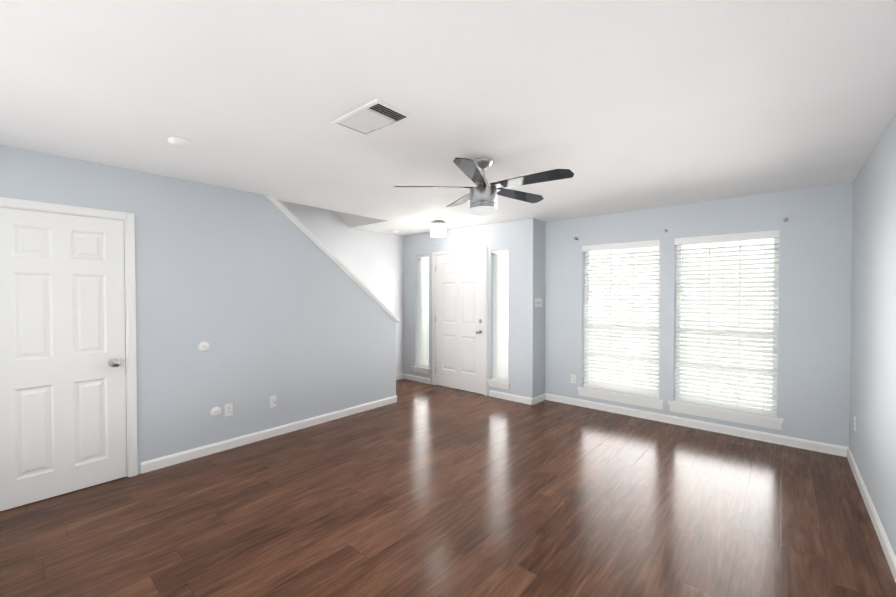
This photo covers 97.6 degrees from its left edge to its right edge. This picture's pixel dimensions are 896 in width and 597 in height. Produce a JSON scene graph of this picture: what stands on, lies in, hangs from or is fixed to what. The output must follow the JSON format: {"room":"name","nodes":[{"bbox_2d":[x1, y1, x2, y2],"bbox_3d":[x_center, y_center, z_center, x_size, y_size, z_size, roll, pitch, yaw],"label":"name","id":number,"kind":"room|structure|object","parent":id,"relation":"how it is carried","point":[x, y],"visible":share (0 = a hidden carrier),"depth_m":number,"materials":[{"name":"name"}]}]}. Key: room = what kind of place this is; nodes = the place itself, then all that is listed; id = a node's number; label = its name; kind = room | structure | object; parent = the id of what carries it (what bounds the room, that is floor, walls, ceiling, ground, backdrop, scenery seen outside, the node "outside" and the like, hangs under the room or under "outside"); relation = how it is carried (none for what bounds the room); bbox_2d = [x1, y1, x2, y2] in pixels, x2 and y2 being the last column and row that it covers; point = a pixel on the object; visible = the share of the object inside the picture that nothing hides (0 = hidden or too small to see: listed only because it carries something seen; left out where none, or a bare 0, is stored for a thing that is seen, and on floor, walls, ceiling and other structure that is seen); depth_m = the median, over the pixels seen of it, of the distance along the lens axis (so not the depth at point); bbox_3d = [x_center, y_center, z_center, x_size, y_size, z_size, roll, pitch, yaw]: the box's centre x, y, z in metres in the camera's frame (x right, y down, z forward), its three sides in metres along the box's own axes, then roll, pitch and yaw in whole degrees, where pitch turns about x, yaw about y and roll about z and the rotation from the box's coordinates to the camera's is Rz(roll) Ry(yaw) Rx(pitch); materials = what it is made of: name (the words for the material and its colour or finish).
{"room":"empty living room","nodes":[
{"label":"empty living room","id":0,"kind":"room"},
{"bbox_2d":[0,145,395,473],"bbox_3d":[-2.106,0.181,3.698,0.120,2.440,4.190,1,1,41],"label":"wall","id":1,"kind":"structure","parent":0,"point":[264,297],"depth_m":3.63,"materials":[{"name":"paint"}]},
{"bbox_2d":[0,207,126,510],"bbox_3d":[-2.766,0.397,2.809,0.115,2.019,0.718,1,1,41],"label":"door","id":2,"kind":"structure","parent":1,"relation":"in","point":[62,368],"depth_m":2.81,"materials":[{"name":"white wood"}]},
{"bbox_2d":[0,197,137,476],"bbox_3d":[-2.814,0.367,2.859,0.137,2.094,0.838,1,1,41],"label":"door frame","id":3,"kind":"structure","parent":1,"relation":"attached to","point":[128,219],"depth_m":3.10,"materials":[{"name":"white wood"}]},
{"bbox_2d":[198,342,209,351],"bbox_3d":[-2.184,0.424,3.512,0.008,0.092,0.092,1,1,41],"label":"electrical outlet","id":4,"kind":"object","parent":1,"relation":"attached to","point":[203,346],"visible":1,"depth_m":3.51,"materials":[{"name":"white plastic"}]},
{"bbox_2d":[210,407,220,416],"bbox_3d":[-2.125,1.031,3.589,0.008,0.092,0.092,1,1,41],"label":"electrical outlet","id":5,"kind":"object","parent":1,"relation":"attached to","point":[215,411],"visible":1,"depth_m":3.58,"materials":[{"name":"white plastic"}]},
{"bbox_2d":[225,403,232,416],"bbox_3d":[-2.054,1.037,3.673,0.007,0.115,0.070,1,1,41],"label":"outlet","id":6,"kind":"object","parent":1,"relation":"attached to","point":[228,409],"visible":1,"depth_m":3.67,"materials":[{"name":"white plastic"}]},
{"bbox_2d":[141,396,396,473],"bbox_3d":[-1.584,1.350,4.223,0.014,0.088,2.769,1,1,41],"label":"baseboard","id":7,"kind":"structure","parent":1,"relation":"attached to","point":[171,459],"depth_m":3.84,"materials":[{"name":"white"}]},
{"bbox_2d":[269,396,275,407],"bbox_3d":[-1.764,1.042,3.978,0.052,0.115,0.070,1,1,41],"label":"outlet plate","id":8,"kind":"object","parent":1,"relation":"attached to","point":[272,399],"visible":1,"depth_m":3.99,"materials":[{"name":"white plastic"}]},
{"bbox_2d":[264,195,399,321],"bbox_3d":[-1.293,-0.367,4.641,0.164,1.372,1.797,1,1,41],"label":"trim","id":9,"kind":"structure","parent":1,"relation":"attached to","point":[286,212],"depth_m":4.46,"materials":[{"name":"white wood"}]},
{"bbox_2d":[278,200,402,374],"bbox_3d":[-2.477,-1.315,4.796,0.120,5.400,5.410,1,1,41],"label":"wall","id":10,"kind":"structure","parent":0,"point":[372,261],"depth_m":6.15,"materials":[{"name":"paint"}]},
{"bbox_2d":[396,373,402,379],"bbox_3d":[-1.120,1.319,6.319,0.014,0.088,1.090,1,1,41],"label":"baseboard","id":11,"kind":"structure","parent":10,"relation":"attached to","point":[399,376],"depth_m":6.66,"materials":[{"name":"white wood"}]},
{"bbox_2d":[334,211,386,227],"bbox_3d":[-2.319,-2.536,4.186,0.890,2.980,3.746,1,1,41],"label":"ceiling soffit","id":12,"kind":"structure","parent":0,"point":[350,220],"depth_m":5.61,"materials":[{"name":"paint"}]},
{"bbox_2d":[0,379,895,596],"bbox_3d":[-0.262,1.459,3.173,5.650,0.100,5.760,1,1,41],"label":"floor","id":13,"kind":"structure","parent":0,"point":[418,489],"depth_m":2.55,"materials":[{"name":"laminate"}]},
{"bbox_2d":[0,0,895,235],"bbox_3d":[-0.262,-1.091,3.135,5.650,0.120,5.760,1,1,41],"label":"ceiling","id":14,"kind":"structure","parent":0,"point":[614,106],"depth_m":1.95,"materials":[{"name":"paint"}]},
{"bbox_2d":[167,136,191,147],"bbox_3d":[-1.720,-1.002,2.515,0.130,0.040,0.130,1,1,41],"label":"smoke detector","id":15,"kind":"object","parent":14,"relation":"attached to","point":[180,142],"visible":1,"depth_m":2.48,"materials":[{"name":"white plastic"}]},
{"bbox_2d":[331,98,412,135],"bbox_3d":[-0.430,-1.011,2.201,0.410,0.010,0.250,1,1,41],"label":"ceiling vent","id":16,"kind":"object","parent":14,"relation":"in","point":[374,116],"visible":1,"depth_m":2.18,"materials":[{"name":"white plastic"}]},
{"bbox_2d":[430,220,445,237],"bbox_3d":[-0.134,-0.961,5.357,0.224,0.205,0.226,1,1,41],"label":"light","id":17,"kind":"object","parent":14,"relation":"attached to","point":[437,228],"visible":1,"depth_m":5.27,"materials":[{"name":"white glass"}]},
{"bbox_2d":[394,158,573,215],"bbox_3d":[0.303,-0.827,2.909,1.243,0.400,1.264,1,1,41],"label":"ceiling fan","id":18,"kind":"object","parent":14,"relation":"hanging from","point":[482,196],"visible":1,"depth_m":2.83,"materials":[{"name":"silver metal"}]},
{"bbox_2d":[403,218,538,397],"bbox_3d":[0.216,0.148,5.975,2.470,2.440,0.150,1,1,41],"label":"wall","id":19,"kind":"structure","parent":0,"point":[518,239],"depth_m":5.36,"materials":[{"name":"paint"}]},
{"bbox_2d":[403,373,430,383],"bbox_3d":[-0.530,1.316,6.523,0.645,0.088,0.014,1,1,41],"label":"baseboard","id":20,"kind":"structure","parent":19,"relation":"attached to","point":[417,378],"depth_m":6.49,"materials":[{"name":"white wood"}]},
{"bbox_2d":[413,366,430,373],"bbox_3d":[-0.405,1.160,6.464,0.380,0.092,0.126,1,1,41],"label":"sill","id":21,"kind":"structure","parent":19,"relation":"attached to","point":[424,370],"depth_m":6.42,"materials":[{"name":"white wood"}]},
{"bbox_2d":[419,257,428,364],"bbox_3d":[-0.347,0.195,6.517,0.310,1.840,0.050,1,1,41],"label":"window","id":22,"kind":"structure","parent":19,"relation":"in","point":[420,259],"depth_m":6.59,"materials":[{"name":"white"}]},
{"bbox_2d":[416,255,428,367],"bbox_3d":[-0.399,0.194,6.457,0.306,1.832,0.058,1,1,41],"label":"window blind","id":23,"kind":"object","parent":22,"relation":"attached to","point":[422,364],"visible":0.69,"depth_m":6.47,"materials":[{"name":"white plastic"}]},
{"bbox_2d":[435,252,483,393],"bbox_3d":[0.141,0.336,5.920,0.953,2.049,0.115,1,1,41],"label":"front door","id":24,"kind":"structure","parent":19,"relation":"in","point":[459,298],"depth_m":5.91,"materials":[{"name":"white wood"}]},
{"bbox_2d":[432,247,486,395],"bbox_3d":[0.201,0.310,5.979,1.057,2.116,0.167,1,1,41],"label":"door frame","id":25,"kind":"structure","parent":19,"relation":"attached to","point":[472,250],"depth_m":5.89,"materials":[{"name":"white wood"}]},
{"bbox_2d":[487,379,509,389],"bbox_3d":[0.735,1.184,5.489,0.360,0.092,0.126,1,1,41],"label":"sill","id":26,"kind":"structure","parent":19,"relation":"attached to","point":[499,384],"depth_m":5.44,"materials":[{"name":"white wood"}]},
{"bbox_2d":[494,252,507,378],"bbox_3d":[0.793,0.224,5.543,0.290,1.830,0.050,1,1,41],"label":"window","id":27,"kind":"structure","parent":19,"relation":"in","point":[496,254],"depth_m":5.61,"materials":[{"name":"white"}]},
{"bbox_2d":[491,249,508,381],"bbox_3d":[0.741,0.223,5.482,0.286,1.822,0.058,1,1,41],"label":"window blind","id":28,"kind":"object","parent":27,"relation":"attached to","point":[497,377],"visible":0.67,"depth_m":5.48,"materials":[{"name":"white plastic"}]},
{"bbox_2d":[489,390,531,404],"bbox_3d":[0.852,1.333,5.341,0.684,0.088,0.014,1,1,41],"label":"baseboard","id":29,"kind":"structure","parent":19,"relation":"attached to","point":[512,397],"depth_m":5.33,"materials":[{"name":"white wood"}]},
{"bbox_2d":[538,220,544,395],"bbox_3d":[1.272,0.156,5.402,0.120,2.440,0.350,1,1,41],"label":"wall","id":30,"kind":"structure","parent":0,"point":[541,312],"depth_m":5.30,"materials":[{"name":"paint"}]},
{"bbox_2d":[532,393,544,404],"bbox_3d":[1.221,1.334,5.256,0.014,0.088,0.364,1,1,41],"label":"baseboard return","id":31,"kind":"object","parent":30,"relation":"attached to","point":[538,399],"visible":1,"depth_m":5.23,"materials":[{"name":"white wood"}]},
{"bbox_2d":[535,298,541,306],"bbox_3d":[1.216,0.044,5.230,0.016,0.115,0.208,1,1,41],"label":"light switch","id":32,"kind":"object","parent":30,"relation":"attached to","point":[538,302],"visible":1,"depth_m":5.22,"materials":[{"name":"white plastic"}]},
{"bbox_2d":[545,182,852,446],"bbox_3d":[2.500,0.170,4.483,2.940,2.440,0.150,1,1,41],"label":"wall","id":33,"kind":"structure","parent":0,"point":[815,283],"depth_m":3.77,"materials":[{"name":"paint"}]},
{"bbox_2d":[571,374,575,383],"bbox_3d":[1.639,1.040,5.129,0.070,0.115,0.007,1,1,41],"label":"outlet","id":34,"kind":"object","parent":33,"relation":"attached to","point":[573,378],"visible":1,"depth_m":5.12,"materials":[{"name":"white plastic"}]},
{"bbox_2d":[577,386,663,409],"bbox_3d":[2.089,1.189,4.792,0.995,0.112,0.126,1,1,41],"label":"sill","id":35,"kind":"structure","parent":33,"relation":"attached to","point":[635,399],"depth_m":4.72,"materials":[{"name":"white wood"}]},
{"bbox_2d":[584,247,660,393],"bbox_3d":[2.147,0.224,4.845,0.905,1.820,0.050,1,1,41],"label":"window","id":36,"kind":"structure","parent":33,"relation":"in","point":[610,251],"depth_m":4.89,"materials":[{"name":"white"}]},
{"bbox_2d":[582,240,660,397],"bbox_3d":[2.092,0.223,4.780,0.901,1.812,0.094,1,1,41],"label":"window blind","id":37,"kind":"object","parent":36,"relation":"attached to","point":[625,245],"visible":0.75,"depth_m":4.76,"materials":[{"name":"white plastic"}]},
{"bbox_2d":[545,393,847,456],"bbox_3d":[2.446,1.346,4.439,2.940,0.088,0.014,1,1,41],"label":"baseboard","id":38,"kind":"structure","parent":33,"relation":"attached to","point":[832,449],"depth_m":4.14,"materials":[{"name":"white"}]},
{"bbox_2d":[668,400,782,429],"bbox_3d":[2.878,1.199,4.117,0.980,0.112,0.126,1,1,41],"label":"sill","id":39,"kind":"structure","parent":33,"relation":"attached to","point":[754,419],"depth_m":4.04,"materials":[{"name":"white"}]},
{"bbox_2d":[675,231,779,410],"bbox_3d":[2.936,0.234,4.171,0.890,1.820,0.050,1,1,41],"label":"window","id":40,"kind":"structure","parent":33,"relation":"in","point":[774,246],"depth_m":4.09,"materials":[{"name":"white"}]},
{"bbox_2d":[675,230,778,415],"bbox_3d":[2.880,0.233,4.106,0.886,1.812,0.094,1,1,41],"label":"window blind","id":41,"kind":"object","parent":40,"relation":"attached to","point":[760,235],"visible":0.9,"depth_m":4.09,"materials":[{"name":"white plastic"}]},
{"bbox_2d":[849,114,895,555],"bbox_3d":[1.879,0.215,1.403,0.120,2.440,5.640,1,1,41],"label":"wall","id":42,"kind":"structure","parent":0,"point":[872,442],"depth_m":2.53,"materials":[{"name":"paint"}]},
{"bbox_2d":[847,447,895,581],"bbox_3d":[1.779,1.391,1.407,0.014,0.088,5.490,1,1,41],"label":"baseboard","id":43,"kind":"structure","parent":42,"relation":"attached to","point":[888,551],"depth_m":2.43,"materials":[{"name":"white"}]},
{"label":"outside","id":44,"kind":"structure","parent":0,"visible":0},
{"bbox_2d":[423,239,773,405],"bbox_3d":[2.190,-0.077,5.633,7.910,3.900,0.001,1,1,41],"label":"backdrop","id":45,"kind":"structure","parent":44,"point":[694,246],"depth_m":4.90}
]}

